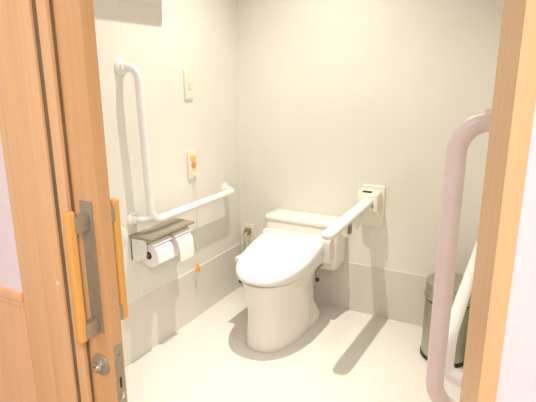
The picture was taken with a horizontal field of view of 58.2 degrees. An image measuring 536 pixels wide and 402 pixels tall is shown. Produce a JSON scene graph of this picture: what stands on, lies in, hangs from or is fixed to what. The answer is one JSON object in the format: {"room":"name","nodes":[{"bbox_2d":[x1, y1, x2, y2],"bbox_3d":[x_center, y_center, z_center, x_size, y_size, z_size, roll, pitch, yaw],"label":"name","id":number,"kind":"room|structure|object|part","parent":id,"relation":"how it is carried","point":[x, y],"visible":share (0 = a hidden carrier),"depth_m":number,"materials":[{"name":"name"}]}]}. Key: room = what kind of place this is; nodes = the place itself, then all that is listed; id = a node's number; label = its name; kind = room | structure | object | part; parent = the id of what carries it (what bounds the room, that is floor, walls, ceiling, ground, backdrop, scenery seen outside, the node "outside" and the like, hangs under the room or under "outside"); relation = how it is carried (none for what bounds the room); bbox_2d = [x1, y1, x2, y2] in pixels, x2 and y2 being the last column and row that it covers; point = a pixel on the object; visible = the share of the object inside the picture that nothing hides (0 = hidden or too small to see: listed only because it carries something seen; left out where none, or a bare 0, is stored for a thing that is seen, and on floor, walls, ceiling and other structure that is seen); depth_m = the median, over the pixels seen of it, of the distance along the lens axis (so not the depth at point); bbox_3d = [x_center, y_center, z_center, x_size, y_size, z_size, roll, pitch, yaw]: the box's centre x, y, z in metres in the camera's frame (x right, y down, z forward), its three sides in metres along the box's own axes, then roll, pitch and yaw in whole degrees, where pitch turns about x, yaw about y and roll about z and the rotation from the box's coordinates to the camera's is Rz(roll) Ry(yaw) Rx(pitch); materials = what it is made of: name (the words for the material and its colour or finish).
{"room":"public restroom","nodes":[
{"label":"public restroom","id":0,"kind":"room"},
{"bbox_2d":[93,0,240,305],"bbox_3d":[-0.630,-0.417,2.232,0.100,2.400,1.910,8,16,28],"label":"wall","id":1,"kind":"structure","parent":0,"point":[163,39],"depth_m":2.42,"materials":[{"name":"white paint"}]},
{"bbox_2d":[121,226,127,245],"bbox_3d":[-0.668,0.160,2.127,0.064,0.092,0.092,8,16,28],"label":"wall dispenser","id":2,"kind":"object","parent":1,"relation":"attached to","point":[123,230],"visible":0.31,"depth_m":2.12,"materials":[{"name":"white plastic"}]},
{"bbox_2d":[129,218,194,262],"bbox_3d":[-0.510,0.199,2.366,0.130,0.140,0.334,8,16,28],"label":"paper holder","id":3,"kind":"object","parent":1,"relation":"attached to","point":[155,235],"visible":0.73,"depth_m":2.27,"materials":[{"name":"white plastic"}]},
{"bbox_3d":[-0.562,0.198,2.394,0.012,0.128,0.322,8,16,28],"label":"plate","id":4,"kind":"part","parent":3,"relation":"part of","materials":[{"name":"white plastic"}]},
{"bbox_2d":[142,240,174,266],"bbox_3d":[-0.529,0.244,2.298,0.120,0.115,0.112,8,16,28],"label":"toilet paper roll","id":5,"kind":"object","parent":3,"relation":"in","point":[163,252],"visible":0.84,"depth_m":2.25,"materials":[{"name":"white paper"}]},
{"bbox_2d":[129,218,194,241],"bbox_3d":[-0.510,0.137,2.350,0.130,0.012,0.334,8,16,28],"label":"shelf","id":6,"kind":"object","parent":3,"relation":"attached to","point":[158,232],"depth_m":2.31,"materials":[{"name":"grey metal"}]},
{"bbox_2d":[168,232,193,261],"bbox_3d":[-0.456,0.219,2.431,0.120,0.132,0.112,8,16,28],"label":"toilet paper roll","id":7,"kind":"object","parent":3,"relation":"in","point":[183,245],"visible":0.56,"depth_m":2.39,"materials":[{"name":"white paper"}]},
{"bbox_2d":[114,58,234,225],"bbox_3d":[-0.408,-0.320,2.468,0.098,0.767,0.851,8,16,28],"label":"grab rail","id":8,"kind":"object","parent":1,"relation":"attached to","point":[121,67],"visible":1,"depth_m":2.18,"materials":[{"name":"white plastic"}]},
{"bbox_3d":[-0.586,0.081,2.235,0.096,0.034,0.045,-1,14,-2],"label":"support post","id":9,"kind":"part","parent":8,"relation":"part of","materials":[{"name":"white plastic"}]},
{"bbox_2d":[121,244,241,367],"bbox_3d":[-0.598,0.615,2.440,0.004,0.297,1.780,8,16,28],"label":"baseboard","id":10,"kind":"structure","parent":1,"relation":"attached to","point":[151,320],"depth_m":2.61,"materials":[{"name":"grey plastic"}]},
{"bbox_2d":[183,70,193,99],"bbox_3d":[-0.409,-0.598,2.483,0.014,0.150,0.068,8,16,28],"label":"control plate","id":11,"kind":"object","parent":1,"relation":"attached to","point":[187,74],"visible":1,"depth_m":2.47,"materials":[{"name":"beige plastic"}]},
{"bbox_2d":[187,150,199,271],"bbox_3d":[-0.393,0.063,2.649,0.042,0.679,0.078,8,16,28],"label":"button","id":12,"kind":"object","parent":1,"relation":"attached to","point":[192,169],"visible":1,"depth_m":2.59,"materials":[{"name":"beige plastic"}]},
{"bbox_3d":[-0.407,-0.195,2.590,0.012,0.150,0.078,8,16,28],"label":"plate","id":13,"kind":"part","parent":12,"relation":"part of","materials":[{"name":"beige plastic"}]},
{"bbox_3d":[-0.391,0.104,2.651,0.004,0.510,0.026,4,15,14],"label":"pull cord","id":14,"kind":"part","parent":12,"relation":"part of","materials":[{"name":"white fabric"}]},
{"bbox_2d":[241,229,244,287],"bbox_3d":[-0.163,0.377,3.154,0.022,0.401,0.037,8,16,28],"label":"supply pipe","id":15,"kind":"object","parent":1,"relation":"attached to","point":[242,229],"visible":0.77,"depth_m":3.12,"materials":[{"name":"beige"}]},
{"bbox_2d":[0,101,535,401],"bbox_3d":[-0.348,-0.103,1.007,4.800,2.400,0.066,8,16,28],"label":"wall","id":16,"kind":"structure","parent":0,"point":[517,374],"depth_m":0.66,"materials":[{"name":"paint"}]},
{"bbox_2d":[0,286,23,307],"bbox_3d":[-1.546,0.129,1.702,2.105,0.041,0.010,8,16,28],"label":"trim","id":17,"kind":"structure","parent":16,"relation":"attached to","point":[11,296],"depth_m":1.23,"materials":[{"name":"brown wood"}]},
{"bbox_2d":[0,300,37,401],"bbox_3d":[-1.543,0.521,1.806,2.105,0.800,0.002,8,16,28],"label":"wall panel","id":18,"kind":"object","parent":16,"relation":"attached to","point":[17,379],"depth_m":1.29,"materials":[{"name":"brown wood"}]},
{"bbox_2d":[0,0,56,401],"bbox_3d":[-0.566,0.020,1.134,0.068,2.100,0.014,8,16,28],"label":"trim","id":19,"kind":"structure","parent":16,"relation":"attached to","point":[10,108],"depth_m":1.13,"materials":[{"name":"brown wood"}]},
{"bbox_2d":[6,0,77,401],"bbox_3d":[-0.505,0.029,1.099,0.073,2.100,0.020,8,16,28],"label":"trim","id":20,"kind":"structure","parent":16,"relation":"attached to","point":[19,12],"depth_m":1.07,"materials":[{"name":"brown wood"}]},
{"bbox_2d":[31,0,94,401],"bbox_3d":[-0.451,0.035,1.075,0.045,2.100,0.013,8,16,28],"label":"trim","id":21,"kind":"structure","parent":16,"relation":"attached to","point":[34,10],"depth_m":1.04,"materials":[{"name":"brown wood"}]},
{"bbox_2d":[35,0,91,401],"bbox_3d":[-0.447,0.036,1.071,0.028,2.100,0.014,8,16,28],"label":"trim","id":22,"kind":"structure","parent":16,"relation":"attached to","point":[42,6],"depth_m":1.02,"materials":[{"name":"brown wood"}]},
{"bbox_2d":[52,0,127,401],"bbox_3d":[-0.720,0.010,1.250,0.848,2.038,0.146,8,16,28],"label":"door","id":23,"kind":"structure","parent":16,"relation":"in","point":[93,235],"depth_m":1.04,"materials":[{"name":"brown wood"}]},
{"bbox_3d":[-0.418,0.170,1.049,0.019,0.306,0.020,8,16,28],"label":"handle","id":24,"kind":"part","parent":23,"relation":"part of","materials":[{"name":"brown wood"}]},
{"bbox_3d":[-0.395,0.152,1.081,0.037,0.314,0.003,8,16,28],"label":"handle plate","id":25,"kind":"part","parent":23,"relation":"part of","materials":[{"name":"metal"}]},
{"bbox_3d":[-0.403,0.390,1.131,0.023,0.023,0.018,8,16,28],"label":"knob","id":26,"kind":"part","parent":23,"relation":"part of","materials":[{"name":"silver metal"}]},
{"bbox_3d":[-0.359,0.143,1.155,0.019,0.306,0.022,8,16,28],"label":"handle","id":27,"kind":"part","parent":23,"relation":"part of","materials":[{"name":"brown wood"}]},
{"bbox_3d":[-0.351,0.428,1.149,0.002,0.190,0.023,8,16,28],"label":"lock plate","id":28,"kind":"part","parent":23,"relation":"part of","materials":[{"name":"metal"}]},
{"bbox_2d":[459,0,535,401],"bbox_3d":[0.332,0.124,0.719,0.055,2.100,0.128,8,16,28],"label":"trim","id":29,"kind":"structure","parent":16,"relation":"attached to","point":[514,97],"depth_m":0.65,"materials":[{"name":"brown wood"}]},
{"bbox_2d":[125,286,462,401],"bbox_3d":[0.088,0.882,2.149,1.740,0.080,1.940,8,16,28],"label":"floor","id":30,"kind":"structure","parent":0,"point":[346,355],"depth_m":2.34,"materials":[{"name":"plastic"}]},
{"bbox_2d":[235,208,345,352],"bbox_3d":[0.088,0.421,2.626,0.459,0.577,0.720,8,16,28],"label":"toilet","id":31,"kind":"object","parent":30,"relation":"on","point":[276,271],"visible":0.95,"depth_m":2.48,"materials":[{"name":"white ceramic"}]},
{"bbox_3d":[0.024,0.550,2.543,0.328,0.368,0.384,8,16,28],"label":"bowl","id":32,"kind":"part","parent":31,"relation":"part of","materials":[{"name":"white ceramic"}]},
{"bbox_3d":[0.030,0.299,2.479,0.384,0.109,0.468,8,16,28],"label":"lid","id":33,"kind":"part","parent":31,"relation":"part of","materials":[{"name":"white plastic"}]},
{"bbox_3d":[0.046,0.354,2.528,0.352,0.020,0.462,8,16,28],"label":"seat","id":34,"kind":"part","parent":31,"relation":"part of","materials":[{"name":"white plastic"}]},
{"bbox_3d":[0.217,0.097,2.788,0.458,0.032,0.180,8,16,28],"label":"tank lid","id":35,"kind":"part","parent":31,"relation":"part of","materials":[{"name":"white ceramic"}]},
{"bbox_3d":[0.218,0.232,2.824,0.450,0.247,0.175,8,16,28],"label":"tank","id":36,"kind":"part","parent":31,"relation":"part of","materials":[{"name":"white ceramic"}]},
{"bbox_2d":[420,273,471,367],"bbox_3d":[0.872,0.572,2.357,0.248,0.414,0.233,-6,15,-21],"label":"pedal bin","id":37,"kind":"object","parent":30,"relation":"on","point":[429,288],"visible":0.3,"depth_m":2.30,"materials":[{"name":"silver metal"}]},
{"bbox_3d":[0.878,0.418,2.321,0.233,0.098,0.233,8,16,28],"label":"lid","id":38,"kind":"part","parent":37,"relation":"part of","materials":[{"name":"silver metal"}]},
{"bbox_2d":[238,0,503,275],"bbox_3d":[0.522,-0.521,2.624,1.540,2.400,0.100,8,16,28],"label":"wall","id":39,"kind":"structure","parent":0,"point":[431,65],"depth_m":2.59,"materials":[{"name":"white paint"}]},
{"bbox_2d":[119,0,367,297],"bbox_3d":[-0.058,-0.596,2.321,0.782,2.100,0.935,8,16,28],"label":"trim","id":40,"kind":"structure","parent":39,"relation":"attached to","point":[119,0],"depth_m":2.60,"materials":[{"name":"white"}]},
{"bbox_2d":[245,228,250,247],"bbox_3d":[-0.059,0.275,3.049,0.205,0.183,0.054,8,16,28],"label":"cord","id":41,"kind":"object","parent":39,"relation":"attached to","point":[247,230],"visible":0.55,"depth_m":3.06,"materials":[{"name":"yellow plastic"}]},
{"bbox_2d":[245,224,254,242],"bbox_3d":[-0.117,0.209,3.104,0.070,0.120,0.013,8,16,28],"label":"power outlet","id":42,"kind":"object","parent":39,"relation":"attached to","point":[250,238],"visible":0.7,"depth_m":3.10,"materials":[{"name":"beige plastic"}]},
{"bbox_2d":[128,243,427,306],"bbox_3d":[0.077,0.559,2.048,1.540,0.003,1.780,8,16,28],"label":"trim","id":43,"kind":"structure","parent":39,"relation":"attached to","point":[239,243],"depth_m":2.68,"materials":[{"name":"white"}]},
{"bbox_2d":[243,244,426,326],"bbox_3d":[0.502,0.509,2.840,1.536,0.297,0.004,8,16,28],"label":"baseboard","id":44,"kind":"structure","parent":39,"relation":"attached to","point":[398,296],"depth_m":2.78,"materials":[{"name":"grey plastic"}]},
{"bbox_2d":[321,184,385,240],"bbox_3d":[0.426,0.098,2.399,0.138,0.236,0.646,8,16,28],"label":"grab rail","id":45,"kind":"object","parent":39,"relation":"attached to","point":[370,207],"visible":1,"depth_m":2.56,"materials":[{"name":"beige plastic"}]},
{"bbox_3d":[0.403,0.080,2.376,0.062,0.073,0.592,8,17,29],"label":"arm rail","id":46,"kind":"part","parent":45,"relation":"part of","materials":[{"name":"white plastic"}]},
{"bbox_3d":[0.401,0.132,2.355,0.014,0.055,0.024,8,16,28],"label":"lever","id":47,"kind":"part","parent":45,"relation":"part of","materials":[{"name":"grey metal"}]},
{"bbox_3d":[0.581,0.029,2.666,0.128,0.236,0.014,8,16,28],"label":"wall plate","id":48,"kind":"part","parent":45,"relation":"part of","materials":[{"name":"beige plastic"}]},
{"bbox_3d":[0.829,-0.234,1.503,0.100,2.400,1.842,8,16,28],"label":"wall","id":49,"kind":"structure","parent":0,"visible":0},
{"bbox_2d":[426,109,491,401],"bbox_3d":[0.375,0.147,0.944,0.092,0.678,0.072,8,16,28],"label":"grab rail","id":50,"kind":"object","parent":49,"relation":"attached to","point":[458,144],"visible":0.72,"depth_m":0.93,"materials":[{"name":"plastic"}]},
{"bbox_2d":[444,241,476,386],"bbox_3d":[0.688,0.307,1.585,0.096,0.172,0.947,8,16,28],"label":"grab rail","id":51,"kind":"object","parent":49,"relation":"attached to","point":[458,309],"visible":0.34,"depth_m":1.30,"materials":[{"name":"white plastic"}]}
]}

